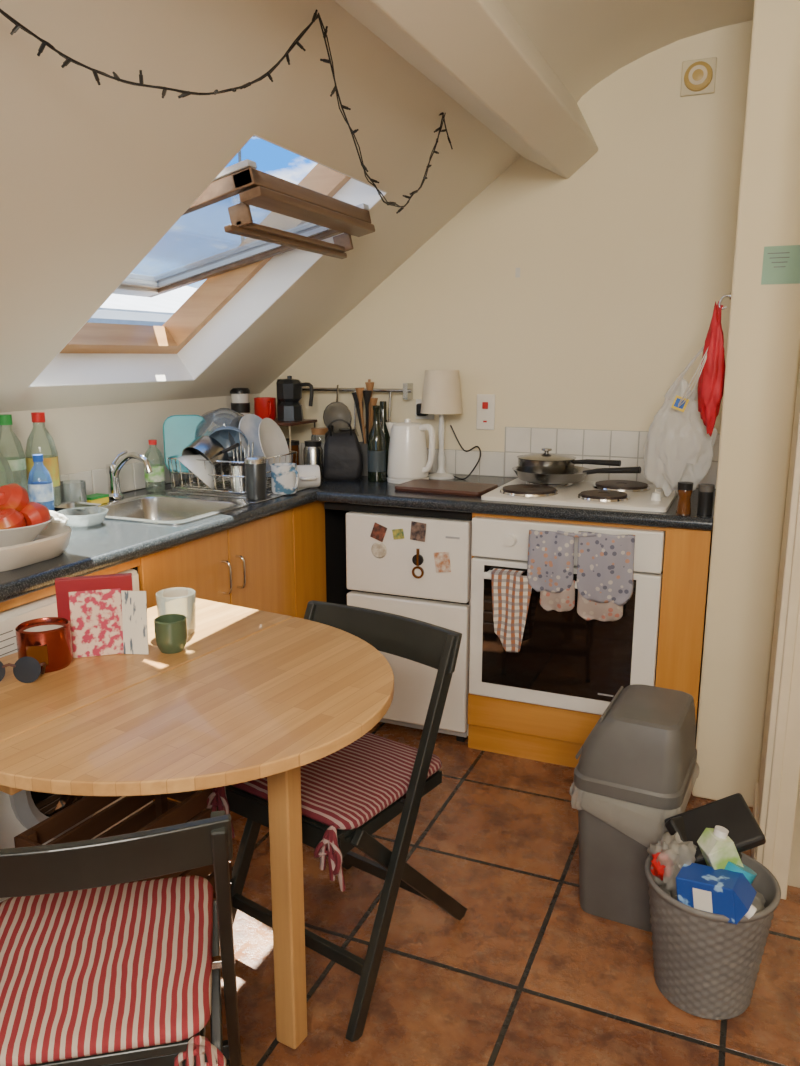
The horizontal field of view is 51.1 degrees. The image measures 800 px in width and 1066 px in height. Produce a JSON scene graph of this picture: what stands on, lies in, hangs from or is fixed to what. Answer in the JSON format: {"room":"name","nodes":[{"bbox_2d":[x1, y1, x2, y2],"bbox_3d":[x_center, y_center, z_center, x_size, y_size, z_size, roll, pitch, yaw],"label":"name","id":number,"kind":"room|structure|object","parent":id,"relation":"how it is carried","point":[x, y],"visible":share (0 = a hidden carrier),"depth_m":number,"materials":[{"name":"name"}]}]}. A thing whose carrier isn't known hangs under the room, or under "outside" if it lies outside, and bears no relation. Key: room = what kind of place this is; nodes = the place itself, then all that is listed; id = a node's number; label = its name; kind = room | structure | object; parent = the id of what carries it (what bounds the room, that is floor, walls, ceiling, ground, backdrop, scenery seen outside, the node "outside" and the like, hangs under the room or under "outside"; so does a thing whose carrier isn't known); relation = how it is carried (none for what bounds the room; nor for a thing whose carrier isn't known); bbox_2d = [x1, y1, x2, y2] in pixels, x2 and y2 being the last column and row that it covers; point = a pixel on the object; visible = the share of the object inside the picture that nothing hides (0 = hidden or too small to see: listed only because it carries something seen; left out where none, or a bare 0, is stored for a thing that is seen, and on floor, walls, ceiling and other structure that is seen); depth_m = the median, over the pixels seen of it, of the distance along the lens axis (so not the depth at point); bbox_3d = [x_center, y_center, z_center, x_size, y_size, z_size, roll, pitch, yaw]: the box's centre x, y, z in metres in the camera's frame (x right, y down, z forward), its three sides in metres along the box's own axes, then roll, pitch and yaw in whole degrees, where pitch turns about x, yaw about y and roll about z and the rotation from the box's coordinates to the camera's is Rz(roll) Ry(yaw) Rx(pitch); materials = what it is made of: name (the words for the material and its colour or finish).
{"room":"attic kitchen","nodes":[
{"label":"attic kitchen","id":0,"kind":"room"},
{"bbox_2d":[87,318,164,325],"bbox_3d":[-2.555,-2.142,9.656,0.080,0.550,9.750,5,13,23],"label":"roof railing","id":1,"kind":"object","parent":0,"point":[92,320],"depth_m":8.75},
{"bbox_2d":[0,394,259,492],"bbox_3d":[-1.639,0.422,1.659,0.120,1.230,5.100,5,13,23],"label":"wall","id":2,"kind":"structure","parent":0,"point":[86,438],"depth_m":2.83,"materials":[{"name":"paint"}]},
{"bbox_2d":[0,0,520,412],"bbox_3d":[-1.037,-0.674,1.165,1.471,1.189,5.100,5,13,23],"label":"ceiling","id":3,"kind":"structure","parent":0,"point":[93,176],"depth_m":1.94,"materials":[{"name":"paint"}]},
{"bbox_2d":[60,322,177,353],"bbox_3d":[-0.651,-0.900,2.569,0.850,0.686,0.705,5,13,23],"label":"frame ends","id":4,"kind":"object","parent":3,"relation":"attached to","point":[92,337],"depth_m":2.84,"materials":[{"name":"wood"}]},
{"bbox_2d":[29,134,386,386],"bbox_3d":[-0.592,-0.810,2.562,0.867,0.701,0.785,5,13,23],"label":"lining","id":5,"kind":"object","parent":3,"relation":"attached to","point":[283,270],"visible":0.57,"depth_m":2.90,"materials":[{"name":"white paint"}]},
{"bbox_2d":[0,9,452,213],"bbox_3d":[-0.190,-0.940,1.855,0.144,0.328,1.575,7,14,30],"label":"string lights","id":6,"kind":"object","parent":3,"relation":"hanging from","point":[316,16],"visible":1,"depth_m":1.68,"materials":[{"name":"black plastic"}]},
{"bbox_2d":[162,163,350,353],"bbox_3d":[-0.653,-0.900,2.570,0.856,0.686,0.785,5,13,23],"label":"frame sides","id":7,"kind":"object","parent":3,"relation":"on","point":[217,291],"visible":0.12,"depth_m":2.97,"materials":[{"name":"wood"}]},
{"bbox_2d":[112,159,374,296],"bbox_3d":[-0.645,-0.894,2.568,0.944,0.264,0.700,5,13,23],"label":"window","id":8,"kind":"structure","parent":7,"relation":"attached to","point":[247,215],"depth_m":2.50,"materials":[{"name":"brown wood"}]},
{"bbox_2d":[334,0,597,178],"bbox_3d":[-0.399,-1.057,0.751,0.277,0.495,5.000,5,13,23],"label":"beam","id":9,"kind":"structure","parent":3,"relation":"attached to","point":[476,52],"depth_m":2.04,"materials":[{"name":"paint"}]},
{"bbox_2d":[203,722,799,1065],"bbox_3d":[-0.112,1.207,1.159,3.400,0.100,5.100,5,13,23],"label":"floor","id":10,"kind":"structure","parent":0,"point":[527,976],"depth_m":1.94,"materials":[{"name":"tile"}]},
{"bbox_2d":[0,569,152,902],"bbox_3d":[-1.044,0.529,2.111,0.585,0.815,0.600,5,13,23],"label":"washing machine","id":11,"kind":"object","parent":10,"relation":"on","point":[21,811],"visible":0.19,"depth_m":1.88,"materials":[{"name":"white metal"}]},
{"bbox_2d":[0,630,16,655],"bbox_3d":[-0.858,0.241,1.797,0.001,0.047,0.130,5,13,23],"label":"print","id":12,"kind":"object","parent":11,"relation":"attached to","point":[8,644],"depth_m":1.81},
{"bbox_2d":[0,811,241,1065],"bbox_3d":[-0.471,0.740,1.284,0.444,0.782,0.491,-2,12,-11],"label":"folding chair","id":13,"kind":"object","parent":10,"relation":"on","point":[98,968],"visible":1,"depth_m":1.21,"materials":[{"name":"black paint"}]},
{"bbox_2d":[0,875,212,1065],"bbox_3d":[-0.480,0.660,1.297,0.368,0.033,0.368,-2,12,-11],"label":"cushion","id":14,"kind":"object","parent":13,"relation":"on","point":[121,972],"depth_m":1.25,"materials":[{"name":"fabric"}]},
{"bbox_2d":[14,788,231,899],"bbox_3d":[-0.582,0.789,1.831,0.212,0.440,0.400,6,13,27],"label":"crate","id":15,"kind":"object","parent":10,"relation":"on","point":[163,812],"visible":0.11,"depth_m":1.83,"materials":[{"name":"wood"}]},
{"bbox_2d":[0,501,351,801],"bbox_3d":[-0.875,0.432,2.511,0.591,0.858,2.730,5,13,23],"label":"base cabinet","id":16,"kind":"object","parent":10,"relation":"on","point":[279,563],"visible":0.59,"depth_m":2.76,"materials":[{"name":"brown wood"}]},
{"bbox_2d":[0,471,715,602],"bbox_3d":[-0.265,0.043,2.173,1.946,0.040,2.748,5,13,23],"label":"countertop","id":17,"kind":"structure","parent":16,"relation":"on","point":[112,543],"depth_m":2.55,"materials":[{"name":"laminate"}]},
{"bbox_2d":[0,452,13,486],"bbox_3d":[-1.085,-0.126,2.246,0.087,0.260,0.087,5,13,23],"label":"soda bottle","id":18,"kind":"object","parent":17,"relation":"on","point":[9,475],"visible":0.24,"depth_m":2.27,"materials":[{"name":"clear plastic"}]},
{"bbox_2d":[0,414,28,496],"bbox_3d":[-1.116,-0.182,2.393,0.087,0.310,0.087,5,13,23],"label":"soda bottle","id":19,"kind":"object","parent":17,"relation":"on","point":[16,463],"visible":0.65,"depth_m":2.38,"materials":[{"name":"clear plastic"}]},
{"bbox_2d":[0,522,70,571],"bbox_3d":[-0.950,0.033,1.976,0.280,0.060,0.340,5,13,23],"label":"serving dish","id":20,"kind":"object","parent":17,"relation":"on","point":[52,541],"visible":0.77,"depth_m":1.93,"materials":[{"name":"ceramic"}]},
{"bbox_2d":[0,483,53,546],"bbox_3d":[-0.951,-0.043,1.983,0.240,0.143,0.240,5,13,23],"label":"fruit bowl","id":21,"kind":"object","parent":20,"relation":"on","point":[22,520],"visible":0.98,"depth_m":1.96,"materials":[{"name":"food"}]},
{"bbox_2d":[28,454,54,511],"bbox_3d":[-1.020,-0.122,2.374,0.065,0.200,0.065,5,13,23],"label":"water bottle","id":22,"kind":"object","parent":17,"relation":"on","point":[41,491],"visible":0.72,"depth_m":2.36,"materials":[{"name":"blue plastic"}]},
{"bbox_2d":[25,412,60,503],"bbox_3d":[-1.064,-0.202,2.488,0.089,0.310,0.089,5,13,23],"label":"bottle","id":23,"kind":"object","parent":17,"relation":"on","point":[50,462],"visible":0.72,"depth_m":2.47,"materials":[{"name":"clear plastic"}]},
{"bbox_2d":[49,510,67,524],"bbox_3d":[-0.939,-0.023,2.226,0.138,0.075,0.083,5,13,23],"label":"packet","id":24,"kind":"object","parent":17,"relation":"on","point":[58,518],"visible":0.2,"depth_m":2.21,"materials":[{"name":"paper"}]},
{"bbox_2d":[60,480,86,502],"bbox_3d":[-1.021,-0.116,2.609,0.080,0.090,0.080,5,13,23],"label":"glass jar","id":25,"kind":"object","parent":17,"relation":"on","point":[83,482],"visible":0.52,"depth_m":2.59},
{"bbox_2d":[49,502,100,518],"bbox_3d":[-0.966,-0.067,2.490,0.130,0.032,0.100,5,13,23],"label":"foil tray","id":26,"kind":"object","parent":17,"relation":"on","point":[82,509],"visible":0.74,"depth_m":2.49,"materials":[{"name":"silver metal"}]},
{"bbox_2d":[57,507,108,527],"bbox_3d":[-0.903,-0.043,2.385,0.140,0.040,0.140,5,13,23],"label":"glass dish","id":27,"kind":"object","parent":17,"relation":"on","point":[93,519],"visible":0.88,"depth_m":2.35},
{"bbox_2d":[79,493,108,503],"bbox_3d":[-0.983,-0.107,2.689,0.050,0.028,0.080,5,13,23],"label":"sponge","id":28,"kind":"object","parent":17,"relation":"on","point":[99,498],"visible":0.66,"depth_m":2.68,"materials":[{"name":"green plastic"}]},
{"bbox_2d":[106,450,152,499],"bbox_3d":[-0.897,-0.187,2.748,0.094,0.162,0.209,-10,16,-40],"label":"mixer tap","id":29,"kind":"object","parent":17,"relation":"on","point":[113,469],"visible":0.98,"depth_m":2.77,"materials":[{"name":"silver metal"}]},
{"bbox_2d":[144,439,164,491],"bbox_3d":[-0.868,-0.238,2.950,0.069,0.180,0.069,5,13,23],"label":"dish soap bottle","id":30,"kind":"object","parent":17,"relation":"on","point":[158,474],"visible":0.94,"depth_m":2.94,"materials":[{"name":"clear plastic"}]},
{"bbox_2d":[95,478,323,524],"bbox_3d":[-0.661,-0.049,2.861,0.440,0.160,0.870,5,13,23],"label":"sink","id":31,"kind":"object","parent":17,"relation":"in","point":[174,506],"visible":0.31,"depth_m":2.81,"materials":[{"name":"silver metal"}]},
{"bbox_2d":[163,408,296,492],"bbox_3d":[-0.631,-0.308,3.037,0.417,0.283,0.416,4,12,17],"label":"dish rack","id":32,"kind":"object","parent":31,"relation":"on","point":[189,447],"visible":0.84,"depth_m":2.99,"materials":[{"name":"silver metal"}]},
{"bbox_2d":[177,454,215,489],"bbox_3d":[-0.701,-0.230,2.950,0.170,0.065,0.170,40,-7,11],"label":"bowl","id":33,"kind":"object","parent":32,"relation":"on","point":[203,468],"depth_m":2.90,"materials":[{"name":"white ceramic"}]},
{"bbox_2d":[195,408,243,438],"bbox_3d":[-0.640,-0.397,3.058,0.230,0.078,0.230,30,46,15],"label":"glass bowl","id":34,"kind":"object","parent":32,"relation":"on","point":[221,417],"depth_m":3.03,"materials":[{"name":"glass"}]},
{"bbox_2d":[209,426,248,456],"bbox_3d":[-0.608,-0.338,2.952,0.144,0.055,0.144,-28,-41,26],"label":"bowl","id":35,"kind":"object","parent":32,"relation":"on","point":[227,436],"depth_m":2.96,"materials":[{"name":"blue ceramic"}]},
{"bbox_2d":[229,463,245,491],"bbox_3d":[-0.550,-0.191,2.888,0.076,0.090,0.076,5,13,23],"label":"cup","id":36,"kind":"object","parent":32,"relation":"on","point":[237,471],"depth_m":2.86,"materials":[{"name":"silver metal"}]},
{"bbox_2d":[244,456,266,499],"bbox_3d":[-0.481,-0.185,2.793,0.074,0.140,0.074,5,13,23],"label":"tumbler","id":37,"kind":"object","parent":31,"relation":"on","point":[255,466],"visible":1,"depth_m":2.77,"materials":[{"name":"silver metal"}]},
{"bbox_2d":[271,463,298,494],"bbox_3d":[-0.394,-0.190,2.912,0.109,0.100,0.090,2,12,9],"label":"coffee mug","id":38,"kind":"object","parent":31,"relation":"on","point":[284,476],"visible":1,"depth_m":2.88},
{"bbox_2d":[297,465,319,487],"bbox_3d":[-0.334,-0.204,3.039,0.085,0.084,0.115,-2,12,-12],"label":"coffee mug","id":39,"kind":"object","parent":31,"relation":"on","point":[309,475],"visible":0.82,"depth_m":3.02,"materials":[{"name":"white ceramic"}]},
{"bbox_2d":[227,418,316,471],"bbox_3d":[-0.538,-0.366,3.504,0.320,0.212,0.225,5,13,23],"label":"shelf","id":40,"kind":"object","parent":17,"relation":"on","point":[305,421],"visible":0.41,"depth_m":3.37,"materials":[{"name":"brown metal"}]},
{"bbox_2d":[230,388,249,414],"bbox_3d":[-0.666,-0.539,3.488,0.082,0.130,0.082,5,13,23],"label":"cup","id":41,"kind":"object","parent":40,"relation":"on","point":[240,403],"visible":0.85,"depth_m":3.46,"materials":[{"name":"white plastic"}]},
{"bbox_2d":[254,397,275,419],"bbox_3d":[-0.555,-0.519,3.487,0.109,0.090,0.090,6,14,28],"label":"coffee mug","id":42,"kind":"object","parent":40,"relation":"on","point":[264,407],"visible":0.88,"depth_m":3.45,"materials":[{"name":"red ceramic"}]},
{"bbox_2d":[276,379,281,418],"bbox_3d":[-0.489,-0.565,3.527,0.060,0.165,0.060,5,13,23],"label":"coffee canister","id":43,"kind":"object","parent":40,"relation":"on","point":[278,400],"visible":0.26,"depth_m":3.51,"materials":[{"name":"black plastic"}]},
{"bbox_2d":[277,376,313,420],"bbox_3d":[-0.427,-0.557,3.446,0.153,0.182,0.102,0,12,1],"label":"coffee maker","id":44,"kind":"object","parent":40,"relation":"on","point":[289,390],"visible":1,"depth_m":3.41,"materials":[{"name":"metal"}]},
{"bbox_2d":[286,440,299,464],"bbox_3d":[-0.451,-0.317,3.463,0.072,0.132,0.072,5,13,23],"label":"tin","id":45,"kind":"object","parent":17,"relation":"on","point":[295,444],"visible":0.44,"depth_m":3.43,"materials":[{"name":"orange metal"}]},
{"bbox_2d":[303,440,322,477],"bbox_3d":[-0.343,-0.291,3.310,0.076,0.145,0.076,5,13,23],"label":"storage jar","id":46,"kind":"object","parent":17,"relation":"on","point":[313,451],"visible":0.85,"depth_m":3.28,"materials":[{"name":"silver metal"}]},
{"bbox_2d":[311,427,327,460],"bbox_3d":[-0.329,-0.339,3.438,0.072,0.185,0.072,5,13,23],"label":"storage jar","id":47,"kind":"object","parent":17,"relation":"on","point":[317,430],"visible":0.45,"depth_m":3.40,"materials":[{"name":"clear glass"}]},
{"bbox_2d":[325,425,333,439],"bbox_3d":[-0.278,-0.334,3.367,0.050,0.205,0.050,5,13,23],"label":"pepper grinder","id":48,"kind":"object","parent":17,"relation":"on","point":[332,426],"visible":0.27,"depth_m":3.34,"materials":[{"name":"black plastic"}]},
{"bbox_2d":[322,419,362,480],"bbox_3d":[-0.223,-0.325,3.240,0.157,0.239,0.099,0,12,-2],"label":"lunch bag","id":49,"kind":"object","parent":17,"relation":"on","point":[343,459],"visible":1,"depth_m":3.21,"materials":[{"name":"fabric"}]},
{"bbox_2d":[339,428,354,431],"bbox_3d":[-0.217,-0.338,3.446,0.076,0.180,0.076,5,13,23],"label":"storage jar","id":50,"kind":"object","parent":17,"relation":"on","point":[344,429],"visible":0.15,"depth_m":3.41,"materials":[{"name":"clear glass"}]},
{"bbox_2d":[359,442,367,475],"bbox_3d":[-0.129,-0.303,3.403,0.096,0.130,0.096,5,13,23],"label":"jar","id":51,"kind":"object","parent":17,"relation":"on","point":[364,445],"depth_m":3.36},
{"bbox_2d":[352,382,377,475],"bbox_3d":[-0.131,-0.421,3.381,0.096,0.370,0.123,-10,16,-40],"label":"cooking utensils","id":52,"kind":"object","parent":17,"relation":"on","point":[360,392],"visible":0.51,"depth_m":3.35,"materials":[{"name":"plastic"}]},
{"bbox_2d":[368,405,385,481],"bbox_3d":[-0.089,-0.342,3.200,0.071,0.290,0.071,5,13,23],"label":"wine bottle","id":53,"kind":"object","parent":17,"relation":"on","point":[376,439],"visible":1,"depth_m":3.18,"materials":[{"name":"green glass"}]},
{"bbox_2d":[380,401,389,477],"bbox_3d":[-0.066,-0.370,3.306,0.072,0.300,0.072,5,13,23],"label":"wine bottle","id":54,"kind":"object","parent":17,"relation":"on","point":[383,406],"visible":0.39,"depth_m":3.27,"materials":[{"name":"green glass"}]},
{"bbox_2d":[385,419,434,483],"bbox_3d":[0.036,-0.317,3.203,0.173,0.240,0.178,-2,12,-8],"label":"electric kettle","id":55,"kind":"object","parent":17,"relation":"on","point":[408,460],"visible":0.98,"depth_m":3.15,"materials":[{"name":"white plastic"}]},
{"bbox_2d":[394,479,497,495],"bbox_3d":[0.168,-0.166,3.025,0.335,0.016,0.205,6,13,25],"label":"chopping board","id":56,"kind":"object","parent":17,"relation":"on","point":[418,485],"visible":0.94,"depth_m":2.99,"materials":[{"name":"wood"}]},
{"bbox_2d":[420,370,480,479],"bbox_3d":[0.198,-0.428,3.294,0.238,0.421,0.172,-2,12,-11],"label":"table lamp","id":57,"kind":"object","parent":17,"relation":"on","point":[441,395],"visible":0.99,"depth_m":3.21,"materials":[{"name":"fabric"}]},
{"bbox_2d":[481,478,676,511],"bbox_3d":[0.639,-0.153,2.906,0.600,0.040,0.490,5,13,23],"label":"cooktop","id":58,"kind":"object","parent":17,"relation":"in","point":[607,494],"visible":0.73,"depth_m":2.78,"materials":[{"name":"white metal"}]},
{"bbox_2d":[512,466,640,483],"bbox_3d":[0.634,-0.223,3.010,0.466,0.070,0.286,5,13,23],"label":"frying pan","id":59,"kind":"object","parent":58,"relation":"on","point":[580,473],"visible":0.8,"depth_m":2.94,"materials":[{"name":"metal"}]},
{"bbox_2d":[517,448,620,473],"bbox_3d":[0.612,-0.254,3.035,0.380,0.102,0.216,5,13,23],"label":"saucepan","id":60,"kind":"object","parent":59,"relation":"on","point":[546,462],"visible":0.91,"depth_m":2.99,"materials":[{"name":"metal"}]},
{"bbox_2d":[676,481,692,513],"bbox_3d":[0.871,-0.109,2.558,0.046,0.098,0.046,5,13,23],"label":"pepper mill","id":61,"kind":"object","parent":17,"relation":"on","point":[685,488],"visible":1,"depth_m":2.54,"materials":[{"name":"orange glass"}]},
{"bbox_2d":[697,484,714,514],"bbox_3d":[0.932,-0.103,2.550,0.046,0.090,0.046,5,13,23],"label":"spice jar","id":62,"kind":"object","parent":17,"relation":"on","point":[705,491],"visible":1,"depth_m":2.53,"materials":[{"name":"black plastic"}]},
{"bbox_2d":[0,598,393,1048],"bbox_3d":[-0.426,0.653,1.726,0.837,0.750,0.860,7,14,30],"label":"table","id":63,"kind":"object","parent":10,"relation":"on","point":[250,694],"visible":0.83,"depth_m":1.55,"materials":[{"name":"brown wood"}]},
{"bbox_2d":[0,657,45,682],"bbox_3d":[-0.757,0.262,1.633,0.126,0.051,0.045,-1,12,-7],"label":"sunglasses","id":64,"kind":"object","parent":63,"relation":"on","point":[25,669],"visible":1,"depth_m":1.62,"materials":[{"name":"black plastic"}]},
{"bbox_2d":[15,617,73,672],"bbox_3d":[-0.727,0.229,1.707,0.104,0.088,0.108,5,13,23],"label":"candle jar","id":65,"kind":"object","parent":63,"relation":"on","point":[48,640],"visible":0.88,"depth_m":1.68,"materials":[{"name":"glass"}]},
{"bbox_2d":[55,573,133,632],"bbox_3d":[-0.676,0.167,1.863,0.162,0.144,0.022,-4,12,-17],"label":"notebook","id":66,"kind":"object","parent":63,"relation":"on","point":[124,581],"visible":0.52,"depth_m":1.84,"materials":[{"name":"paper"}]},
{"bbox_2d":[69,588,148,657],"bbox_3d":[-0.612,0.189,1.766,0.157,0.139,0.032,-2,12,-9],"label":"greeting card","id":67,"kind":"object","parent":63,"relation":"on","point":[100,626],"visible":0.96,"depth_m":1.76,"materials":[{"name":"paper"}]},
{"bbox_2d":[154,614,187,653],"bbox_3d":[-0.492,0.218,1.799,0.068,0.072,0.068,5,13,23],"label":"tumbler","id":68,"kind":"object","parent":63,"relation":"on","point":[171,634],"visible":1,"depth_m":1.77,"materials":[{"name":"ceramic"}]},
{"bbox_2d":[155,587,195,635],"bbox_3d":[-0.510,0.182,1.911,0.088,0.096,0.088,5,13,23],"label":"drinking glass","id":69,"kind":"object","parent":63,"relation":"on","point":[191,597],"visible":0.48,"depth_m":1.89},
{"bbox_2d":[207,600,466,1041],"bbox_3d":[-0.128,0.603,1.938,0.444,0.782,0.491,8,15,35],"label":"folding chair","id":70,"kind":"object","parent":10,"relation":"on","point":[348,794],"visible":0.77,"depth_m":1.82,"materials":[{"name":"black paint"}]},
{"bbox_2d":[232,732,441,829],"bbox_3d":[-0.143,0.534,1.897,0.368,0.033,0.368,8,15,35],"label":"cushion","id":71,"kind":"object","parent":70,"relation":"on","point":[348,788],"depth_m":1.81,"materials":[{"name":"fabric"}]},
{"bbox_2d":[324,502,471,741],"bbox_3d":[0.086,0.276,3.256,0.562,0.858,0.576,5,13,23],"label":"freezer","id":72,"kind":"object","parent":10,"relation":"on","point":[388,584],"visible":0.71,"depth_m":2.95,"materials":[{"name":"white plastic"}]},
{"bbox_2d":[370,521,450,578],"bbox_3d":[0.034,0.058,2.908,0.305,0.202,0.012,5,13,23],"label":"fridge magnets","id":73,"kind":"object","parent":72,"relation":"attached to","point":[418,530],"visible":1,"depth_m":2.90,"materials":[{"name":"multicoloured plastic"}]},
{"bbox_2d":[412,555,423,564],"bbox_3d":[0.062,0.093,2.904,0.040,0.040,0.008,5,13,23],"label":"magnet","id":74,"kind":"object","parent":72,"relation":"attached to","point":[417,559],"depth_m":2.90,"materials":[{"name":"black plastic"}]},
{"bbox_2d":[468,513,712,789],"bbox_3d":[0.696,0.329,3.001,0.760,0.858,0.577,5,13,23],"label":"housing","id":75,"kind":"object","parent":10,"relation":"on","point":[547,734],"visible":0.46,"depth_m":2.65,"materials":[{"name":"brown wood"}]},
{"bbox_2d":[469,516,664,714],"bbox_3d":[0.521,0.280,2.726,0.614,0.624,0.100,5,13,23],"label":"built-in oven","id":76,"kind":"object","parent":75,"relation":"attached to","point":[564,660],"visible":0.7,"depth_m":2.74,"materials":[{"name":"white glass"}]},
{"bbox_2d":[491,568,531,651],"bbox_3d":[0.367,0.256,2.731,0.140,0.269,0.064,5,13,23],"label":"tea towel","id":77,"kind":"object","parent":76,"relation":"hanging from","point":[511,592],"visible":1,"depth_m":2.71,"materials":[{"name":"fabric"}]},
{"bbox_2d":[527,529,634,621],"bbox_3d":[0.561,0.136,2.613,0.328,0.291,0.054,5,13,23],"label":"gloves","id":78,"kind":"object","parent":76,"relation":"hanging from","point":[605,562],"visible":1,"depth_m":2.60,"materials":[{"name":"fabric"}]},
{"bbox_2d":[569,684,698,931],"bbox_3d":[0.597,0.678,2.123,0.270,0.535,0.331,6,13,26],"label":"bin","id":79,"kind":"object","parent":10,"relation":"on","point":[633,772],"visible":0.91,"depth_m":2.00,"materials":[{"name":"plastic"}]},
{"bbox_2d":[577,684,695,793],"bbox_3d":[0.596,0.492,2.083,0.246,0.153,0.308,6,13,26],"label":"lid","id":80,"kind":"object","parent":79,"relation":"attached to","point":[643,742],"depth_m":1.97,"materials":[{"name":"plastic"}]},
{"bbox_2d":[645,793,780,1019],"bbox_3d":[0.671,0.800,1.817,0.276,0.423,0.280,5,13,23],"label":"basket","id":81,"kind":"object","parent":10,"relation":"on","point":[713,905],"visible":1,"depth_m":1.75,"materials":[{"name":"grey plastic"}]},
{"bbox_2d":[665,816,741,865],"bbox_3d":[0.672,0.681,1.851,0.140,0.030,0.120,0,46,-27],"label":"plastic bag","id":82,"kind":"object","parent":81,"relation":"on","point":[684,827],"depth_m":1.82,"materials":[{"name":"plastic"}]},
{"bbox_2d":[664,793,765,864],"bbox_3d":[0.685,0.650,1.824,0.180,0.030,0.120,-23,35,8],"label":"tray","id":83,"kind":"object","parent":81,"relation":"on","point":[732,812],"depth_m":1.82,"materials":[{"name":"plastic"}]},
{"bbox_2d":[724,861,756,883],"bbox_3d":[0.696,0.720,1.743,0.070,0.060,0.070,25,0,17],"label":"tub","id":84,"kind":"object","parent":81,"relation":"in","point":[731,868],"depth_m":1.72,"materials":[{"name":"plastic"}]},
{"bbox_2d":[260,20,752,451],"bbox_3d":[0.859,-0.662,3.117,3.420,2.750,0.104,5,13,23],"label":"wall","id":85,"kind":"structure","parent":0,"point":[624,261],"depth_m":3.10,"materials":[{"name":"paint"}]},
{"bbox_2d":[302,379,412,435],"bbox_3d":[-0.207,-0.524,3.496,0.550,0.237,0.110,5,13,23],"label":"utensil rail","id":86,"kind":"object","parent":85,"relation":"attached to","point":[407,390],"visible":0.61,"depth_m":3.45,"materials":[{"name":"silver metal"}]},
{"bbox_2d":[416,399,433,418],"bbox_3d":[0.095,-0.503,3.405,0.080,0.080,0.044,5,13,23],"label":"wall socket","id":87,"kind":"object","parent":85,"relation":"attached to","point":[419,415],"visible":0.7,"depth_m":3.41,"materials":[{"name":"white plastic"}]},
{"bbox_2d":[476,394,494,429],"bbox_3d":[0.339,-0.479,3.318,0.075,0.140,0.018,5,13,23],"label":"switch","id":88,"kind":"object","parent":85,"relation":"attached to","point":[485,417],"visible":1,"depth_m":3.31,"materials":[{"name":"white plastic"}]},
{"bbox_2d":[680,57,716,96],"bbox_3d":[0.999,-1.530,2.801,0.110,0.110,0.032,5,13,23],"label":"detector","id":89,"kind":"object","parent":85,"relation":"attached to","point":[698,77],"visible":1,"depth_m":2.79,"materials":[{"name":"beige plastic"}]},
{"bbox_2d":[501,0,753,101],"bbox_3d":[0.553,-1.149,0.372,1.955,0.365,5.100,5,13,23],"label":"ceiling","id":90,"kind":"structure","parent":0,"point":[584,42],"depth_m":2.60,"materials":[{"name":"paint"}]},
{"bbox_2d":[692,0,799,824],"bbox_3d":[1.080,-0.392,2.441,0.250,2.500,1.050,5,13,23],"label":"wall","id":91,"kind":"structure","parent":0,"point":[761,405],"depth_m":2.38,"materials":[{"name":"paint"}]},
{"bbox_2d":[15,427,719,507],"bbox_3d":[-0.235,-0.089,2.217,1.948,0.200,2.599,5,13,23],"label":"tile backsplash","id":92,"kind":"structure","parent":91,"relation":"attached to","point":[627,447],"depth_m":3.18,"materials":[{"name":"tile"}]},
{"bbox_2d":[718,292,730,309],"bbox_3d":[0.932,-0.665,2.398,0.033,0.048,0.020,5,13,23],"label":"wall hook","id":93,"kind":"object","parent":91,"relation":"attached to","point":[723,296],"visible":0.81,"depth_m":2.40,"materials":[{"name":"silver metal"}]},
{"bbox_2d":[644,346,717,496],"bbox_3d":[0.878,-0.364,2.591,0.224,0.529,0.126,10,15,39],"label":"bag","id":94,"kind":"object","parent":93,"relation":"hanging from","point":[678,447],"visible":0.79,"depth_m":2.58,"materials":[{"name":"plastic"}]},
{"bbox_2d":[678,301,725,436],"bbox_3d":[0.885,-0.481,2.464,0.146,0.392,0.065,8,14,33],"label":"drawstring bag","id":95,"kind":"object","parent":93,"relation":"hanging from","point":[711,377],"visible":0.99,"depth_m":2.43,"materials":[{"name":"fabric"}]},
{"bbox_2d":[752,782,758,859],"bbox_3d":[1.014,0.851,2.387,0.011,0.090,0.430,5,13,23],"label":"baseboard","id":96,"kind":"structure","parent":91,"relation":"attached to","point":[756,791],"depth_m":2.45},
{"bbox_2d":[761,245,799,284],"bbox_3d":[1.042,-0.731,2.278,0.100,0.100,0.003,5,13,23],"label":"sticky note","id":97,"kind":"object","parent":91,"relation":"attached to","point":[781,264],"visible":1,"depth_m":2.28,"materials":[{"name":"paper"}]},
{"label":"outside","id":98,"kind":"structure","parent":0,"visible":0},
{"bbox_2d":[238,136,255,161],"bbox_3d":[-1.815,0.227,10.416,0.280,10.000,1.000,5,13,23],"label":"tv aerial","id":99,"kind":"object","parent":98,"point":[239,152],"visible":0.02,"depth_m":9.46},
{"bbox_3d":[1.511,-1.248,1.534,1.100,0.450,0.080,5,13,23],"label":"wall","id":100,"kind":"structure","parent":0,"visible":0},
{"bbox_2d":[756,410,799,899],"bbox_3d":[1.415,-0.056,1.770,1.065,2.120,0.022,5,13,23],"label":"door frame","id":101,"kind":"structure","parent":100,"relation":"attached to","point":[790,771],"depth_m":2.08,"materials":[{"name":"wood"}]},
{"bbox_2d":[762,487,799,872],"bbox_3d":[0.945,-0.085,1.953,0.025,2.100,0.010,5,13,23],"label":"bead","id":102,"kind":"object","parent":101,"relation":"attached to","point":[794,589],"depth_m":2.05},
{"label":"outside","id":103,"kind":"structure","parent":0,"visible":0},
{"bbox_2d":[91,309,171,321],"bbox_3d":[-5.302,0.365,14.854,7.000,7.900,12.000,5,13,23],"label":"wall","id":104,"kind":"structure","parent":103,"point":[106,314],"depth_m":10.05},
{"bbox_2d":[99,286,196,314],"bbox_3d":[-6.087,-3.561,12.147,7.600,0.900,8.000,5,13,23],"label":"roof","id":105,"kind":"structure","parent":104,"relation":"on","point":[169,302],"depth_m":10.77,"materials":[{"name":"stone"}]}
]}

